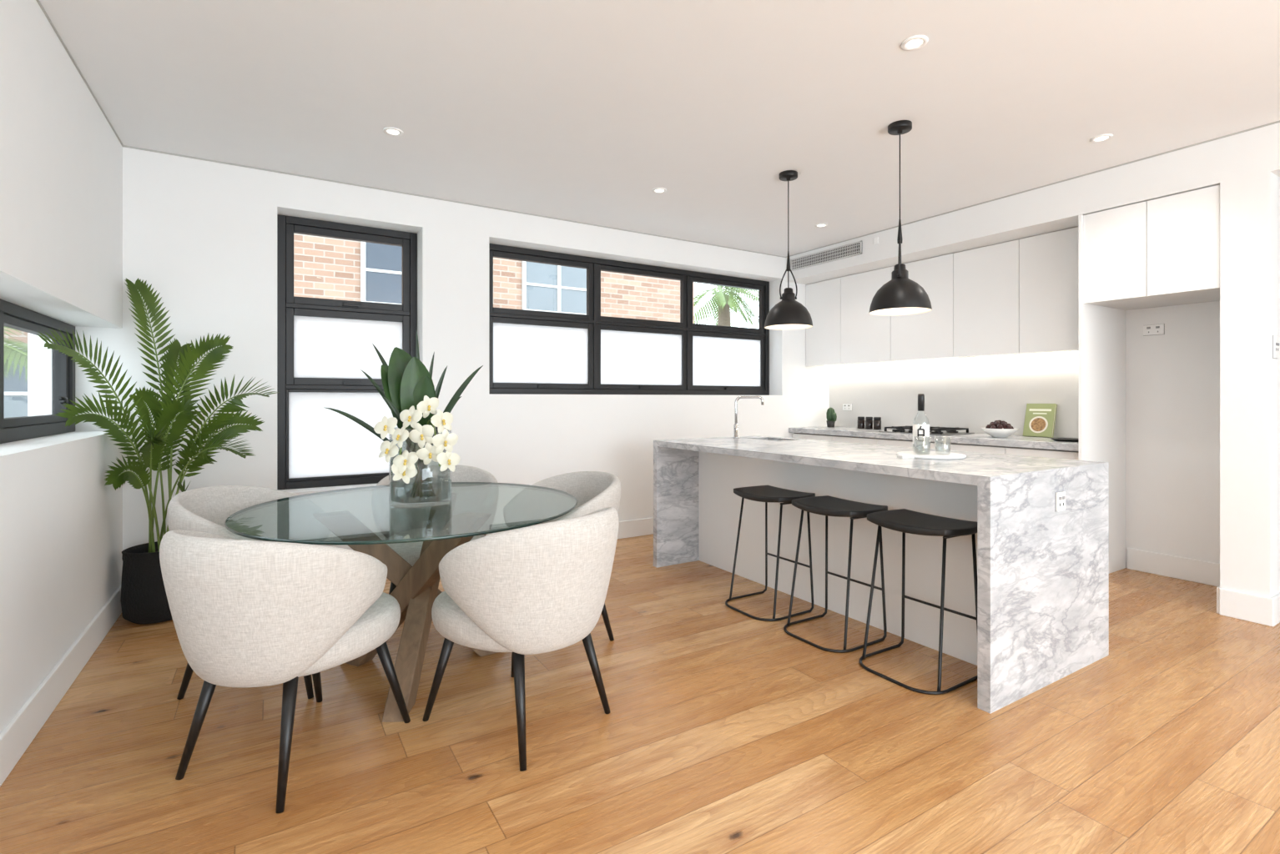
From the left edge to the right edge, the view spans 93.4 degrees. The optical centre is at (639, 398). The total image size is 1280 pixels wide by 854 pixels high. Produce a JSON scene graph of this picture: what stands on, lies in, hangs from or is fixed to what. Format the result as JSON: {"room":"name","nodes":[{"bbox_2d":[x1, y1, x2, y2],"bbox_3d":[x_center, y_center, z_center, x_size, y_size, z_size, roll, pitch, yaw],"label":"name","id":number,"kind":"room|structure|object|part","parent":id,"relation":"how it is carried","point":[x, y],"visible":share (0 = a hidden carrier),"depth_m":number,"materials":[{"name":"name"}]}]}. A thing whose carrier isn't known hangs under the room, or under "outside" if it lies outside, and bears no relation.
{"room":"dining room","nodes":[
{"label":"dining room","id":0,"kind":"room"},
{"bbox_2d":[0,0,122,733],"bbox_3d":[-1.162,-0.130,0.098,0.400,2.700,7.780,0,0,-31],"label":"wall","id":1,"kind":"structure","parent":0,"point":[61,158],"depth_m":2.42,"materials":[{"name":"paint"}]},
{"bbox_2d":[0,298,75,443],"bbox_3d":[-2.298,-0.113,1.865,0.085,0.595,3.580,0,0,-31],"label":"frame","id":2,"kind":"object","parent":1,"relation":"attached to","point":[12,315],"visible":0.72,"depth_m":2.92,"materials":[{"name":"black metal"}]},
{"bbox_2d":[0,584,121,786],"bbox_3d":[-0.980,1.145,0.200,0.016,0.150,7.764,0,0,-31],"label":"baseboard","id":3,"kind":"structure","parent":1,"relation":"attached to","point":[17,737],"depth_m":2.34,"materials":[{"name":"paint"}]},
{"bbox_2d":[58,397,67,403],"bbox_3d":[-2.955,0.010,3.093,0.032,0.037,0.164,0,0,-42],"label":"latch","id":4,"kind":"object","parent":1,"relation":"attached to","point":[63,400],"visible":0.97,"depth_m":3.10,"materials":[{"name":"black metal"}]},
{"bbox_2d":[35,0,1279,257],"bbox_3d":[1.278,-1.476,1.590,5.320,0.009,7.780,0,0,-31],"label":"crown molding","id":5,"kind":"structure","parent":1,"relation":"attached to","point":[37,1],"depth_m":3.99,"materials":[{"name":"white paint"}]},
{"bbox_2d":[27,146,829,550],"bbox_3d":[-0.663,-0.130,5.168,6.540,2.700,0.350,0,0,-31],"label":"wall","id":6,"kind":"structure","parent":0,"point":[203,234],"depth_m":4.41,"materials":[{"name":"paint"}]},
{"bbox_2d":[277,214,417,489],"bbox_3d":[-2.095,-0.315,4.363,0.908,1.870,0.090,0,0,-31],"label":"frame","id":7,"kind":"object","parent":6,"relation":"attached to","point":[289,305],"visible":0.77,"depth_m":4.23,"materials":[{"name":"black metal"}]},
{"bbox_2d":[288,315,406,478],"bbox_3d":[-2.091,-0.300,4.356,0.778,1.710,0.006,0,0,-31],"label":"glazing","id":8,"kind":"object","parent":6,"relation":"attached to","point":[323,441],"visible":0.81,"depth_m":4.31,"materials":[{"name":"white glass"}]},
{"bbox_2d":[342,302,362,384],"bbox_3d":[-2.063,-0.398,4.329,0.120,0.590,0.033,0,0,-31],"label":"winder","id":9,"kind":"object","parent":6,"relation":"attached to","point":[352,304],"visible":1,"depth_m":4.32,"materials":[{"name":"black metal"}]},
{"bbox_2d":[493,322,760,386],"bbox_3d":[0.040,-0.642,5.658,2.916,1.035,0.006,0,0,-31],"label":"glazing","id":10,"kind":"object","parent":6,"relation":"attached to","point":[521,353],"visible":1,"depth_m":5.51,"materials":[{"name":"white glass"}]},
{"bbox_2d":[488,243,769,395],"bbox_3d":[0.035,-0.642,5.665,3.096,1.215,0.090,0,0,-31],"label":"frame","id":11,"kind":"object","parent":6,"relation":"attached to","point":[592,320],"visible":0.94,"depth_m":5.47,"materials":[{"name":"black metal"}]},
{"bbox_2d":[617,517,653,539],"bbox_3d":[-0.721,1.145,4.918,5.380,0.150,0.016,0,0,-31],"label":"baseboard","id":12,"kind":"structure","parent":6,"relation":"attached to","point":[633,528],"depth_m":5.33,"materials":[{"name":"paint"}]},
{"bbox_2d":[537,384,735,389],"bbox_3d":[0.059,-0.108,5.626,2.143,0.030,0.033,0,0,-31],"label":"winder","id":13,"kind":"object","parent":6,"relation":"attached to","point":[541,385],"visible":1,"depth_m":5.59,"materials":[{"name":"black metal"}]},
{"bbox_2d":[0,534,1279,853],"bbox_3d":[1.947,1.280,2.145,7.840,0.120,8.230,0,0,-31],"label":"floor","id":14,"kind":"structure","parent":0,"point":[725,731],"depth_m":2.08,"materials":[{"name":"brown wood"}]},
{"bbox_2d":[120,541,172,624],"bbox_3d":[-2.693,1.025,3.392,0.352,0.390,0.350,0,0,-31],"label":"basket pot","id":15,"kind":"object","parent":14,"relation":"on","point":[143,600],"depth_m":3.24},
{"bbox_2d":[36,278,279,624],"bbox_3d":[-2.484,0.263,3.251,0.933,1.913,0.808,0,0,-31],"label":"potted palm","id":16,"kind":"object","parent":14,"relation":"on","point":[143,600],"visible":0.84,"depth_m":3.33,"materials":[{"name":"plant"}]},
{"bbox_2d":[166,485,330,700],"bbox_3d":[-1.649,0.812,2.677,0.734,0.822,0.688,0,0,0],"label":"dining chair","id":17,"kind":"object","parent":14,"relation":"on","point":[206,510],"visible":0.35,"depth_m":2.85,"materials":[{"name":"fabric"}]},
{"bbox_2d":[159,529,410,813],"bbox_3d":[-1.192,0.812,2.068,0.688,0.822,0.734,0,0,21],"label":"dining chair","id":18,"kind":"object","parent":14,"relation":"on","point":[245,613],"visible":1,"depth_m":1.79,"materials":[{"name":"fabric"}]},
{"bbox_2d":[224,482,577,722],"bbox_3d":[-0.993,0.845,2.694,1.420,0.750,1.420,0,0,-31],"label":"dining table","id":19,"kind":"object","parent":14,"relation":"on","point":[416,590],"visible":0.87,"depth_m":2.55,"materials":[{"name":"clear glass"}]},
{"bbox_3d":[-0.993,0.476,2.694,1.420,0.012,1.420,0,0,-31],"label":"glass","id":20,"kind":"part","parent":19,"relation":"part of","materials":[{"name":"clear glass"}]},
{"bbox_2d":[325,330,483,508],"bbox_3d":[-1.046,0.080,2.708,0.636,0.780,0.317,0,0,20],"label":"flower vase","id":21,"kind":"object","parent":19,"relation":"on","point":[410,394],"visible":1,"depth_m":2.66,"materials":[{"name":"clear glass"}]},
{"bbox_2d":[371,464,498,594],"bbox_3d":[-1.125,0.812,3.337,0.688,0.822,0.734,0,0,-12],"label":"dining chair","id":22,"kind":"object","parent":14,"relation":"on","point":[395,523],"visible":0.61,"depth_m":3.46,"materials":[{"name":"fabric"}]},
{"bbox_2d":[422,507,619,771],"bbox_3d":[-0.435,0.812,2.292,0.734,0.822,0.688,0,0,36],"label":"dining chair","id":23,"kind":"object","parent":14,"relation":"on","point":[541,588],"visible":1,"depth_m":2.01,"materials":[{"name":"fabric"}]},
{"bbox_2d":[503,471,620,641],"bbox_3d":[-0.453,0.812,3.092,0.734,0.822,0.688,0,0,-36],"label":"dining chair","id":24,"kind":"object","parent":14,"relation":"on","point":[593,491],"visible":0.38,"depth_m":3.31,"materials":[{"name":"fabric"}]},
{"bbox_2d":[725,485,815,621],"bbox_3d":[0.749,0.882,3.541,0.425,0.676,0.456,0,0,-31],"label":"bar stool","id":25,"kind":"object","parent":14,"relation":"on","point":[766,494],"visible":0.94,"depth_m":3.49,"materials":[{"name":"black metal"}]},
{"bbox_3d":[0.787,0.568,3.563,0.337,0.047,0.456,0,0,-31],"label":"seat","id":26,"kind":"part","parent":25,"relation":"part of","materials":[{"name":"black leather"}]},
{"bbox_2d":[783,495,887,653],"bbox_3d":[1.000,0.882,3.131,0.425,0.676,0.456,0,0,-31],"label":"bar stool","id":27,"kind":"object","parent":14,"relation":"on","point":[827,506],"visible":0.97,"depth_m":3.09,"materials":[{"name":"black metal"}]},
{"bbox_3d":[1.037,0.568,3.154,0.337,0.047,0.456,0,0,-31],"label":"seat","id":28,"kind":"part","parent":27,"relation":"part of","materials":[{"name":"black leather"}]},
{"bbox_2d":[653,435,1108,714],"bbox_3d":[1.166,0.761,3.626,1.022,0.917,2.428,0,0,-31],"label":"kitchen island","id":29,"kind":"object","parent":14,"relation":"on","point":[1042,535],"visible":0.99,"depth_m":2.94,"materials":[{"name":"stone"}]},
{"bbox_2d":[732,395,763,438],"bbox_3d":[0.824,0.140,4.639,0.236,0.325,0.104,0,0,-8],"label":"kitchen faucet","id":30,"kind":"object","parent":29,"relation":"on","point":[735,425],"visible":0.99,"depth_m":4.64,"materials":[{"name":"silver metal"}]},
{"bbox_2d":[896,451,966,459],"bbox_3d":[1.515,0.295,3.158,0.340,0.015,0.329,0,0,18],"label":"serving board","id":31,"kind":"object","parent":29,"relation":"on","point":[903,455],"visible":0.99,"depth_m":3.05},
{"bbox_2d":[912,393,929,453],"bbox_3d":[1.498,0.131,3.219,0.087,0.312,0.082,0,0,-31],"label":"liquor bottle","id":32,"kind":"object","parent":31,"relation":"on","point":[921,431],"visible":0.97,"depth_m":3.19,"materials":[{"name":"clear glass"}]},
{"bbox_2d":[914,436,931,454],"bbox_3d":[1.462,0.242,3.121,0.076,0.090,0.076,0,0,-31],"label":"tumbler","id":33,"kind":"object","parent":31,"relation":"on","point":[914,436],"visible":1,"depth_m":3.12,"materials":[{"name":"clear glass"}]},
{"bbox_2d":[934,436,951,454],"bbox_3d":[1.562,0.242,3.111,0.076,0.090,0.076,0,0,-31],"label":"tumbler","id":34,"kind":"object","parent":31,"relation":"on","point":[934,436],"visible":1,"depth_m":3.11,"materials":[{"name":"clear glass"}]},
{"bbox_2d":[1054,491,1065,512],"bbox_3d":[1.823,0.445,2.613,0.072,0.084,0.013,0,0,-31],"label":"power socket","id":35,"kind":"object","parent":29,"relation":"attached to","point":[1060,496],"depth_m":2.60,"materials":[{"name":"plastic"}]},
{"bbox_2d":[858,508,977,695],"bbox_3d":[1.250,0.882,2.721,0.425,0.676,0.456,0,0,-31],"label":"bar stool","id":36,"kind":"object","parent":14,"relation":"on","point":[904,521],"visible":0.91,"depth_m":2.68,"materials":[{"name":"black metal"}]},
{"bbox_3d":[1.288,0.568,2.744,0.337,0.047,0.456,0,0,-31],"label":"seat","id":37,"kind":"part","parent":36,"relation":"part of","materials":[{"name":"black leather"}]},
{"bbox_2d":[788,426,1078,460],"bbox_3d":[2.519,0.761,5.339,0.628,0.917,2.673,0,0,-31],"label":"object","id":38,"kind":"object","parent":14,"relation":"on","point":[1045,447],"visible":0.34,"depth_m":4.82,"materials":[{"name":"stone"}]},
{"bbox_2d":[826,420,835,427],"bbox_3d":[2.022,0.268,6.393,0.090,0.070,0.090,0,0,-31],"label":"pot","id":39,"kind":"object","parent":38,"relation":"on","point":[829,423],"depth_m":6.36,"materials":[{"name":"ceramic"}]},
{"bbox_2d":[826,408,836,427],"bbox_3d":[2.029,0.198,6.382,0.091,0.210,0.117,0,0,-31],"label":"potted cactus","id":40,"kind":"object","parent":38,"relation":"on","point":[831,416],"visible":1,"depth_m":6.36,"materials":[{"name":"green plant"}]},
{"bbox_2d":[857,416,865,428],"bbox_3d":[2.232,0.242,6.088,0.072,0.122,0.072,0,0,-31],"label":"spice jar","id":41,"kind":"object","parent":38,"relation":"on","point":[861,422],"visible":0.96,"depth_m":6.06,"materials":[{"name":"black glass"}]},
{"bbox_2d":[865,417,872,429],"bbox_3d":[2.282,0.242,6.007,0.072,0.122,0.072,0,0,-31],"label":"spice jar","id":42,"kind":"object","parent":38,"relation":"on","point":[869,422],"visible":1,"depth_m":5.98,"materials":[{"name":"black glass"}]},
{"bbox_2d":[873,417,881,429],"bbox_3d":[2.331,0.242,5.926,0.072,0.122,0.072,0,0,-31],"label":"spice jar","id":43,"kind":"object","parent":38,"relation":"on","point":[877,420],"visible":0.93,"depth_m":5.90,"materials":[{"name":"black glass"}]},
{"bbox_2d":[878,425,974,435],"bbox_3d":[2.522,0.277,5.327,0.480,0.050,0.600,0,0,-31],"label":"gas cooktop","id":44,"kind":"object","parent":38,"relation":"in","point":[933,430],"visible":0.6,"depth_m":5.21,"materials":[{"name":"metal"}]},
{"bbox_2d":[980,419,1018,438],"bbox_3d":[2.811,0.234,4.719,0.264,0.137,0.264,0,0,-31],"label":"fruit bowl","id":45,"kind":"object","parent":38,"relation":"on","point":[998,429],"visible":1,"depth_m":4.66,"materials":[{"name":"white ceramic"}]},
{"bbox_2d":[1022,403,1057,438],"bbox_3d":[3.159,0.171,4.768,0.087,0.263,0.211,0,0,-31],"label":"cookbook","id":46,"kind":"object","parent":38,"relation":"on","point":[1040,419],"visible":1,"depth_m":4.75,"materials":[{"name":"green paper"}]},
{"bbox_2d":[1050,438,1078,442],"bbox_3d":[3.045,0.294,4.299,0.200,0.018,0.200,0,0,-31],"label":"serving dish","id":47,"kind":"object","parent":38,"relation":"on","point":[1065,440],"visible":0.93,"depth_m":4.27,"materials":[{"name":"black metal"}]},
{"bbox_2d":[1078,184,1219,574],"bbox_3d":[3.381,0.000,3.886,0.673,2.440,0.696,0,0,-31],"label":"tall cabinet","id":48,"kind":"object","parent":14,"relation":"on","point":[1161,252],"visible":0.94,"depth_m":3.90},
{"bbox_2d":[1219,125,1279,598],"bbox_3d":[4.196,-0.130,3.854,2.020,2.700,0.200,0,0,-31],"label":"wall pier","id":49,"kind":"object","parent":14,"relation":"on","point":[1250,193],"depth_m":3.32,"materials":[{"name":"white paint"}]},
{"bbox_2d":[39,0,1279,257],"bbox_3d":[1.947,-1.555,2.145,7.840,0.150,8.230,0,0,-31],"label":"ceiling","id":50,"kind":"structure","parent":0,"point":[572,110],"depth_m":2.91,"materials":[{"name":"paint"}]},
{"bbox_2d":[382,126,403,136],"bbox_3d":[-1.365,-1.476,3.338,0.106,0.007,0.106,0,0,-31],"label":"recessed light","id":51,"kind":"object","parent":50,"relation":"in","point":[390,131],"visible":1,"depth_m":3.33,"materials":[{"name":"plastic"}]},
{"bbox_2d":[652,187,666,193],"bbox_3d":[0.139,-1.476,4.281,0.106,0.007,0.106,0,0,-31],"label":"recessed light","id":52,"kind":"object","parent":50,"relation":"in","point":[657,190],"visible":1,"depth_m":4.28,"materials":[{"name":"plastic"}]},
{"bbox_2d":[764,170,812,330],"bbox_3d":[0.975,-0.975,3.965,0.312,1.010,0.312,0,0,-31],"label":"pendant lamp","id":53,"kind":"object","parent":50,"relation":"hanging from","point":[788,314],"visible":1,"depth_m":3.91,"materials":[{"name":"black metal"}]},
{"bbox_2d":[815,223,827,227],"bbox_3d":[1.546,-1.476,5.141,0.106,0.007,0.106,0,0,-31],"label":"recessed light","id":54,"kind":"object","parent":50,"relation":"in","point":[818,225],"visible":1,"depth_m":5.13,"materials":[{"name":"plastic"}]},
{"bbox_2d":[868,120,932,316],"bbox_3d":[1.405,-0.975,3.262,0.312,1.010,0.312,0,0,-31],"label":"pendant lamp","id":55,"kind":"object","parent":50,"relation":"hanging from","point":[901,295],"visible":1,"depth_m":3.21,"materials":[{"name":"black metal"}]},
{"bbox_2d":[900,35,928,50],"bbox_3d":[1.141,-1.476,2.506,0.106,0.007,0.106,0,0,-31],"label":"recessed light","id":56,"kind":"object","parent":50,"relation":"in","point":[917,42],"visible":1,"depth_m":2.50,"materials":[{"name":"plastic"}]},
{"bbox_2d":[1089,133,1113,142],"bbox_3d":[2.617,-1.476,3.420,0.106,0.007,0.106,0,0,-31],"label":"recessed light","id":57,"kind":"object","parent":50,"relation":"in","point":[1101,138],"visible":1,"depth_m":3.42,"materials":[{"name":"plastic"}]},
{"bbox_2d":[785,139,1219,284],"bbox_3d":[2.686,-1.351,5.029,0.670,0.258,3.380,0,0,-31],"label":"bulkhead","id":58,"kind":"object","parent":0,"point":[1057,207],"depth_m":4.30,"materials":[{"name":"white paint"}]},
{"bbox_2d":[838,301,1219,568],"bbox_3d":[3.036,-0.130,5.243,0.150,2.700,3.380,0,0,-31],"label":"wall","id":59,"kind":"structure","parent":0,"point":[1172,378],"depth_m":4.11,"materials":[{"name":"paint"}]},
{"bbox_2d":[805,226,1078,367],"bbox_3d":[2.626,-0.779,5.404,0.378,0.878,2.673,0,0,-31],"label":"upper cabinet","id":60,"kind":"object","parent":59,"relation":"attached to","point":[1019,298],"visible":0.87,"depth_m":4.98,"materials":[{"name":"laminate"}]},
{"bbox_2d":[829,353,1078,438],"bbox_3d":[2.778,-0.021,5.497,0.021,0.644,2.673,0,0,-31],"label":"backsplash","id":61,"kind":"structure","parent":59,"relation":"attached to","point":[972,395],"depth_m":5.38,"materials":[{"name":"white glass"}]},
{"bbox_2d":[842,403,851,410],"bbox_3d":[2.207,0.090,6.424,0.013,0.074,0.119,0,0,-31],"label":"power socket","id":62,"kind":"object","parent":61,"relation":"attached to","point":[845,406],"depth_m":6.42,"materials":[{"name":"plastic"}]},
{"bbox_2d":[1143,323,1164,336],"bbox_3d":[3.577,-0.480,4.202,0.013,0.074,0.119,0,0,-31],"label":"power outlet","id":63,"kind":"object","parent":59,"relation":"attached to","point":[1151,330],"visible":1,"depth_m":4.20,"materials":[{"name":"plastic"}]},
{"bbox_2d":[1269,122,1279,176],"bbox_3d":[3.763,-1.351,2.769,0.150,0.258,1.200,0,0,-31],"label":"header","id":64,"kind":"object","parent":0,"point":[1274,128],"depth_m":3.23,"materials":[{"name":"white paint"}]},
{"bbox_3d":[6.195,-0.130,2.615,0.100,2.700,4.400,0,0,-31],"label":"wall","id":65,"kind":"structure","parent":0,"visible":0},
{"bbox_2d":[790,240,862,271],"bbox_3d":[1.784,-1.375,5.849,0.014,0.120,0.880,0,0,-31],"label":"air vent","id":66,"kind":"object","parent":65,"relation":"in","point":[854,249],"visible":1,"depth_m":5.81,"materials":[{"name":"grey metal"}]},
{"bbox_2d":[873,236,878,244],"bbox_3d":[2.093,-1.400,5.346,0.012,0.060,0.050,0,0,-31],"label":"sensor","id":67,"kind":"object","parent":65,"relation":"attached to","point":[875,239],"visible":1,"depth_m":5.34,"materials":[{"name":"plastic"}]},
{"bbox_2d":[1127,548,1279,626],"bbox_3d":[4.018,1.145,4.129,2.036,0.150,0.886,0,0,-31],"label":"baseboard","id":68,"kind":"structure","parent":65,"relation":"attached to","point":[1245,607],"depth_m":3.93,"materials":[{"name":"paint"}]},
{"bbox_2d":[1272,335,1279,358],"bbox_3d":[3.458,-0.280,3.278,0.074,0.124,0.013,0,0,-31],"label":"light switch","id":69,"kind":"object","parent":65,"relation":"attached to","point":[1275,339],"visible":1,"depth_m":3.26,"materials":[{"name":"plastic"}]},
{"label":"outside","id":70,"kind":"structure","parent":0,"visible":0},
{"bbox_3d":[-0.950,1.670,11.140,70.000,0.100,60.000,0,0,-31],"label":"ground","id":71,"kind":"structure","parent":70,"visible":0},
{"bbox_2d":[4,326,27,381],"bbox_3d":[-5.005,0.431,4.438,1.723,2.388,1.779,0,0,-31],"label":"palm tree","id":72,"kind":"object","parent":71,"relation":"on","point":[11,353],"visible":0.15,"depth_m":4.43,"materials":[{"name":"green plant"}]},
{"bbox_2d":[4,233,694,343],"bbox_3d":[-6.731,-2.080,8.777,15.670,7.400,4.000,0,0,-31],"label":"brick wall","id":73,"kind":"structure","parent":71,"relation":"on","point":[325,268],"depth_m":9.23,"materials":[{"name":"beige brick"}]},
{"bbox_2d":[4,241,586,395],"bbox_3d":[-4.204,-0.890,7.949,8.040,2.740,0.050,0,0,-31],"label":"window","id":74,"kind":"structure","parent":73,"relation":"in","point":[363,269],"depth_m":9.40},
{"bbox_2d":[4,241,586,418],"bbox_3d":[-4.213,-0.890,7.965,7.920,2.620,0.010,0,0,-31],"label":"window panes","id":75,"kind":"structure","parent":73,"relation":"in","point":[380,287],"depth_m":8.45,"materials":[{"name":"glass"}]},
{"bbox_2d":[694,282,758,328],"bbox_3d":[2.692,-1.499,19.791,5.232,6.250,5.001,0,0,16],"label":"palm tree","id":76,"kind":"object","parent":71,"relation":"on","point":[723,301],"visible":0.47,"depth_m":19.11,"materials":[{"name":"green plant"}]}
]}

